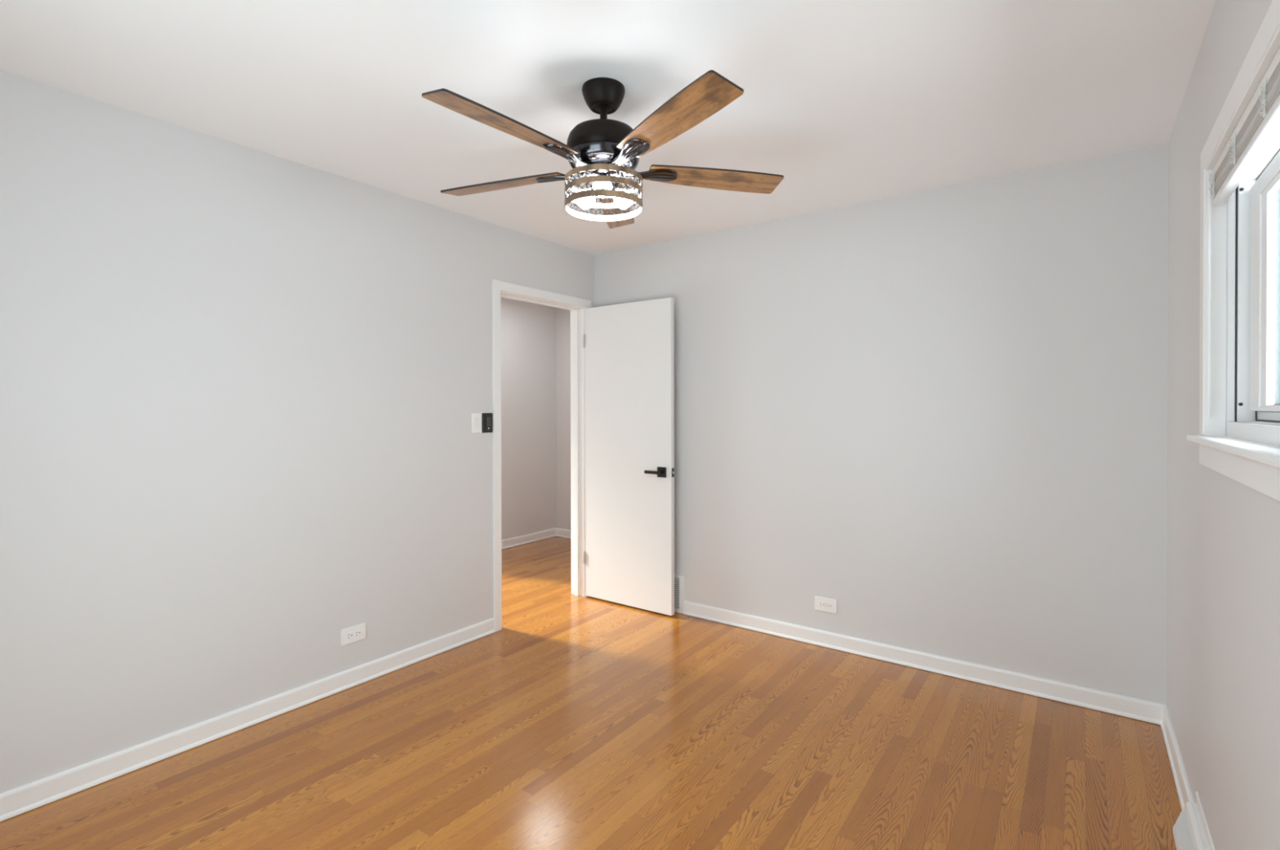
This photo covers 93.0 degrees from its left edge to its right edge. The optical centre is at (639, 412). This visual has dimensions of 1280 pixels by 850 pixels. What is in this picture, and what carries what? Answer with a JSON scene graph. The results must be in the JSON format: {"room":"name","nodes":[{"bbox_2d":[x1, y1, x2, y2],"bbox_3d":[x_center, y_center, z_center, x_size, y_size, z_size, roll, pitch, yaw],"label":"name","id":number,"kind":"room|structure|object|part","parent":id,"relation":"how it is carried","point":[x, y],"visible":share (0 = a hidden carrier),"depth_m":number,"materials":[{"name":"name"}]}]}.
{"room":"empty bedroom","nodes":[
{"label":"empty bedroom","id":0,"kind":"room"},
{"bbox_2d":[0,69,594,793],"bbox_3d":[-1.061,0.094,3.477,0.115,2.440,5.140,0,0,36],"label":"wall","id":1,"kind":"structure","parent":0,"point":[241,387],"depth_m":2.44,"materials":[{"name":"white paint"}]},
{"bbox_2d":[0,617,495,822],"bbox_3d":[-1.657,1.278,2.547,0.020,0.082,2.678,0,0,36],"label":"baseboard","id":2,"kind":"structure","parent":1,"relation":"attached to","point":[26,797],"depth_m":2.44,"materials":[{"name":"white paint"}]},
{"bbox_2d":[340,622,365,646],"bbox_3d":[-1.383,1.071,2.933,0.009,0.078,0.124,0,0,36],"label":"wall outlet","id":3,"kind":"object","parent":1,"relation":"attached to","point":[357,633],"visible":1,"depth_m":2.93,"materials":[{"name":"white plastic"}]},
{"bbox_2d":[346,631,353,639],"bbox_3d":[-1.393,1.072,2.916,0.004,0.031,0.033,0,0,36],"label":"receptacle","id":4,"kind":"object","parent":3,"relation":"attached to","point":[349,635],"depth_m":2.91,"materials":[{"name":"white plastic"}]},
{"bbox_2d":[354,629,360,637],"bbox_3d":[-1.370,1.071,2.947,0.004,0.031,0.033,0,0,36],"label":"receptacle","id":5,"kind":"object","parent":3,"relation":"attached to","point":[357,632],"depth_m":2.95,"materials":[{"name":"white plastic"}]},
{"bbox_2d":[471,413,481,433],"bbox_3d":[-0.947,0.061,3.526,0.011,0.115,0.070,0,0,36],"label":"light switch","id":6,"kind":"object","parent":1,"relation":"attached to","point":[476,417],"visible":1,"depth_m":3.52,"materials":[{"name":"white plastic"}]},
{"bbox_2d":[481,413,492,432],"bbox_3d":[-0.900,0.061,3.589,0.013,0.116,0.076,0,0,36],"label":"fan remote control","id":7,"kind":"object","parent":1,"relation":"attached to","point":[486,418],"visible":1,"depth_m":3.58,"materials":[{"name":"black plastic"}]},
{"bbox_2d":[492,279,591,631],"bbox_3d":[-0.667,0.257,4.020,0.149,2.106,0.888,0,0,36],"label":"door frame","id":8,"kind":"structure","parent":1,"relation":"attached to","point":[578,531],"depth_m":4.23,"materials":[{"name":"white paint"}]},
{"bbox_2d":[582,297,674,615],"bbox_3d":[-0.087,0.281,4.090,0.748,2.030,0.142,0,0,36],"label":"door","id":9,"kind":"structure","parent":1,"relation":"in","point":[628,554],"depth_m":4.06,"materials":[{"name":"white paint"}]},
{"bbox_3d":[0.088,0.383,3.907,0.116,0.024,0.051,0,0,36],"label":"lever","id":10,"kind":"part","parent":9,"relation":"part of","materials":[{"name":"black metal"}]},
{"bbox_3d":[0.140,0.383,3.903,0.066,0.066,0.010,0,0,36],"label":"handle","id":11,"kind":"part","parent":9,"relation":"part of","materials":[{"name":"black metal"}]},
{"bbox_2d":[500,297,555,540],"bbox_3d":[-1.373,0.080,5.781,0.110,2.440,1.560,0,0,36],"label":"wall","id":12,"kind":"structure","parent":0,"point":[528,330],"depth_m":6.04,"materials":[{"name":"white paint"}]},
{"bbox_2d":[501,528,555,549],"bbox_3d":[-1.325,1.256,5.743,0.020,0.082,1.540,0,0,36],"label":"baseboard","id":13,"kind":"structure","parent":12,"relation":"attached to","point":[518,540],"depth_m":6.03,"materials":[{"name":"white paint"}]},
{"bbox_2d":[555,306,570,529],"bbox_3d":[-0.284,0.076,6.009,1.605,2.440,0.130,0,0,36],"label":"wall","id":14,"kind":"structure","parent":0,"point":[562,316],"depth_m":6.30,"materials":[{"name":"white paint"}]},
{"bbox_2d":[555,528,571,538],"bbox_3d":[-0.281,1.253,5.924,1.495,0.082,0.020,0,0,36],"label":"baseboard","id":15,"kind":"structure","parent":14,"relation":"attached to","point":[560,532],"depth_m":6.29,"materials":[{"name":"white paint"}]},
{"bbox_2d":[0,536,1182,849],"bbox_3d":[-0.577,1.346,3.135,5.477,0.060,5.140,0,0,36],"label":"floor","id":16,"kind":"structure","parent":0,"point":[580,722],"depth_m":2.28,"materials":[{"name":"brown wood"}]},
{"bbox_2d":[0,0,1215,255],"bbox_3d":[-0.114,-1.158,1.988,3.392,0.080,3.860,0,0,36],"label":"ceiling","id":17,"kind":"structure","parent":0,"point":[852,102],"depth_m":2.05,"materials":[{"name":"white paint"}]},
{"bbox_2d":[422,69,783,228],"bbox_3d":[-0.157,-0.910,2.074,1.278,0.416,1.242,0,0,36],"label":"ceiling fan","id":18,"kind":"object","parent":17,"relation":"hanging from","point":[603,151],"visible":1,"depth_m":1.99,"materials":[{"name":"brown wood"}]},
{"bbox_3d":[-0.387,-0.843,1.785,0.121,0.007,0.497,15,10,39],"label":"blade","id":19,"kind":"part","parent":18,"relation":"part of","materials":[{"name":"brown wood"}]},
{"bbox_3d":[-0.505,-0.846,2.251,0.498,0.007,0.121,0,12,22],"label":"blade","id":20,"kind":"part","parent":18,"relation":"part of","materials":[{"name":"brown wood"}]},
{"bbox_2d":[576,182,595,208],"bbox_3d":[-0.177,-0.763,2.128,0.102,0.092,0.066,0,0,36],"label":"bulb","id":21,"kind":"object","parent":18,"relation":"attached to","point":[587,202],"depth_m":2.12,"materials":[{"name":"white glass"}]},
{"bbox_2d":[592,181,612,197],"bbox_3d":[-0.124,-0.763,2.038,0.081,0.092,0.093,0,0,36],"label":"bulb","id":22,"kind":"object","parent":18,"relation":"attached to","point":[603,185],"depth_m":1.99,"materials":[{"name":"white glass"}]},
{"bbox_3d":[-0.126,-0.855,2.099,0.249,0.062,0.249,0,0,36],"label":"lamp shade","id":23,"kind":"part","parent":18,"relation":"part of","materials":[{"name":"grey metal"}]},
{"bbox_3d":[-0.098,-0.848,2.507,0.121,0.007,0.498,-12,0,4],"label":"blade","id":24,"kind":"part","parent":18,"relation":"part of","materials":[{"name":"brown wood"}]},
{"bbox_2d":[610,182,632,208],"bbox_3d":[-0.071,-0.763,2.127,0.071,0.092,0.098,0,0,36],"label":"bulb","id":25,"kind":"object","parent":18,"relation":"attached to","point":[622,203],"depth_m":2.12,"materials":[{"name":"white glass"}]},
{"bbox_3d":[0.092,-0.843,1.753,0.121,0.007,0.498,13,-7,-32],"label":"blade","id":26,"kind":"part","parent":18,"relation":"part of","materials":[{"name":"brown wood"}]},
{"bbox_3d":[0.271,-0.847,2.200,0.498,0.007,0.121,0,-11,-14],"label":"blade","id":27,"kind":"part","parent":18,"relation":"part of","materials":[{"name":"brown wood"}]},
{"bbox_2d":[594,142,1168,704],"bbox_3d":[1.034,0.090,3.475,3.277,2.440,0.120,0,0,36],"label":"wall","id":28,"kind":"structure","parent":0,"point":[939,415],"depth_m":3.04,"materials":[{"name":"white paint"}]},
{"bbox_2d":[674,573,684,613],"bbox_3d":[0.156,1.183,4.037,0.330,0.246,0.018,0,0,36],"label":"air vent","id":29,"kind":"object","parent":28,"relation":"in","point":[679,580],"visible":0.38,"depth_m":3.95,"materials":[{"name":"white metal"}]},
{"bbox_2d":[814,595,836,613],"bbox_3d":[1.039,1.077,3.400,0.124,0.078,0.009,0,0,36],"label":"wall outlet","id":30,"kind":"object","parent":28,"relation":"attached to","point":[824,604],"visible":1,"depth_m":3.40,"materials":[{"name":"white plastic"}]},
{"bbox_2d":[818,600,825,607],"bbox_3d":[1.022,1.077,3.410,0.033,0.031,0.004,0,0,36],"label":"receptacle","id":31,"kind":"object","parent":30,"relation":"attached to","point":[821,603],"depth_m":3.41,"materials":[{"name":"white plastic"}]},
{"bbox_2d":[826,602,831,608],"bbox_3d":[1.054,1.077,3.387,0.033,0.031,0.004,0,0,36],"label":"receptacle","id":32,"kind":"object","parent":30,"relation":"attached to","point":[828,605],"depth_m":3.38,"materials":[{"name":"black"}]},
{"bbox_2d":[683,600,1166,724],"bbox_3d":[1.248,1.268,3.242,2.372,0.082,0.020,0,0,36],"label":"baseboard","id":33,"kind":"structure","parent":28,"relation":"attached to","point":[1151,712],"depth_m":3.03,"materials":[{"name":"white paint"}]},
{"bbox_2d":[1166,0,1279,849],"bbox_3d":[1.168,0.107,0.992,0.140,2.440,3.740,0,0,36],"label":"wall","id":34,"kind":"structure","parent":0,"point":[1223,573],"depth_m":1.67,"materials":[{"name":"white paint"}]},
{"bbox_2d":[1160,706,1194,808],"bbox_3d":[1.956,1.273,2.216,0.020,0.082,0.822,0,0,36],"label":"baseboard","id":35,"kind":"structure","parent":34,"relation":"attached to","point":[1182,784],"depth_m":2.20,"materials":[{"name":"white paint"}]},
{"bbox_2d":[1173,791,1214,849],"bbox_3d":[1.514,1.245,1.639,0.057,0.153,0.620,0,0,36],"label":"floor vent","id":36,"kind":"object","parent":34,"relation":"attached to","point":[1191,831],"visible":1,"depth_m":1.80,"materials":[{"name":"white metal"}]},
{"bbox_3d":[1.494,1.308,1.655,0.007,0.028,0.620,0,0,36],"label":"toe rail","id":37,"kind":"part","parent":36,"relation":"part of","materials":[{"name":"white metal"}]},
{"bbox_3d":[1.695,1.264,1.889,0.057,0.112,0.003,0,0,36],"label":"plate","id":38,"kind":"part","parent":36,"relation":"part of","materials":[{"name":"white metal"}]},
{"bbox_3d":[1.524,1.221,1.632,0.032,0.023,0.620,0,0,36],"label":"rail","id":39,"kind":"part","parent":36,"relation":"part of","materials":[{"name":"white metal"}]},
{"bbox_2d":[1186,0,1279,501],"bbox_3d":[1.144,-0.297,0.994,0.172,0.908,1.900,0,0,36],"label":"window","id":40,"kind":"structure","parent":34,"relation":"in","point":[1246,450],"depth_m":1.60,"materials":[{"name":"white paint"}]},
{"bbox_3d":[1.105,0.081,1.025,0.074,0.021,1.900,0,0,36],"label":"sill","id":41,"kind":"part","parent":40,"relation":"part of","materials":[{"name":"white paint"}]},
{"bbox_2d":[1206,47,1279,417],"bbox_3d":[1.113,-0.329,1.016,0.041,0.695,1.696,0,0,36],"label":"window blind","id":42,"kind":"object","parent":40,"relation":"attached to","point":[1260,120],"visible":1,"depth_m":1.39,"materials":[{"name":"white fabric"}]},
{"bbox_3d":[1.570,-0.627,1.667,0.013,0.073,0.024,0,0,36],"label":"ladder cord","id":43,"kind":"part","parent":42,"relation":"part of","materials":[{"name":"white fabric"}]},
{"bbox_3d":[1.405,-0.625,1.440,0.013,0.073,0.022,0,0,36],"label":"ladder cord","id":44,"kind":"part","parent":42,"relation":"part of","materials":[{"name":"white fabric"}]},
{"bbox_3d":[1.117,-0.579,1.011,0.027,0.017,1.692,0,0,36],"label":"rail","id":45,"kind":"part","parent":42,"relation":"part of","materials":[{"name":"white plastic"}]},
{"bbox_3d":[1.235,-0.623,1.206,0.014,0.073,0.022,0,0,36],"label":"ladder cord","id":46,"kind":"part","parent":42,"relation":"part of","materials":[{"name":"white fabric"}]},
{"bbox_3d":[1.173,-0.296,0.972,0.099,0.767,1.704,0,0,36],"label":"frame","id":47,"kind":"part","parent":40,"relation":"part of","materials":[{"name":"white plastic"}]},
{"bbox_3d":[1.407,-0.303,1.292,0.020,0.602,0.852,0,0,36],"label":"sash","id":48,"kind":"part","parent":40,"relation":"part of","materials":[{"name":"white plastic"}]},
{"bbox_3d":[1.197,-0.338,0.955,0.041,0.679,1.700,0,0,36],"label":"screen frame","id":49,"kind":"part","parent":40,"relation":"part of","materials":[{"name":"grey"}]}
]}

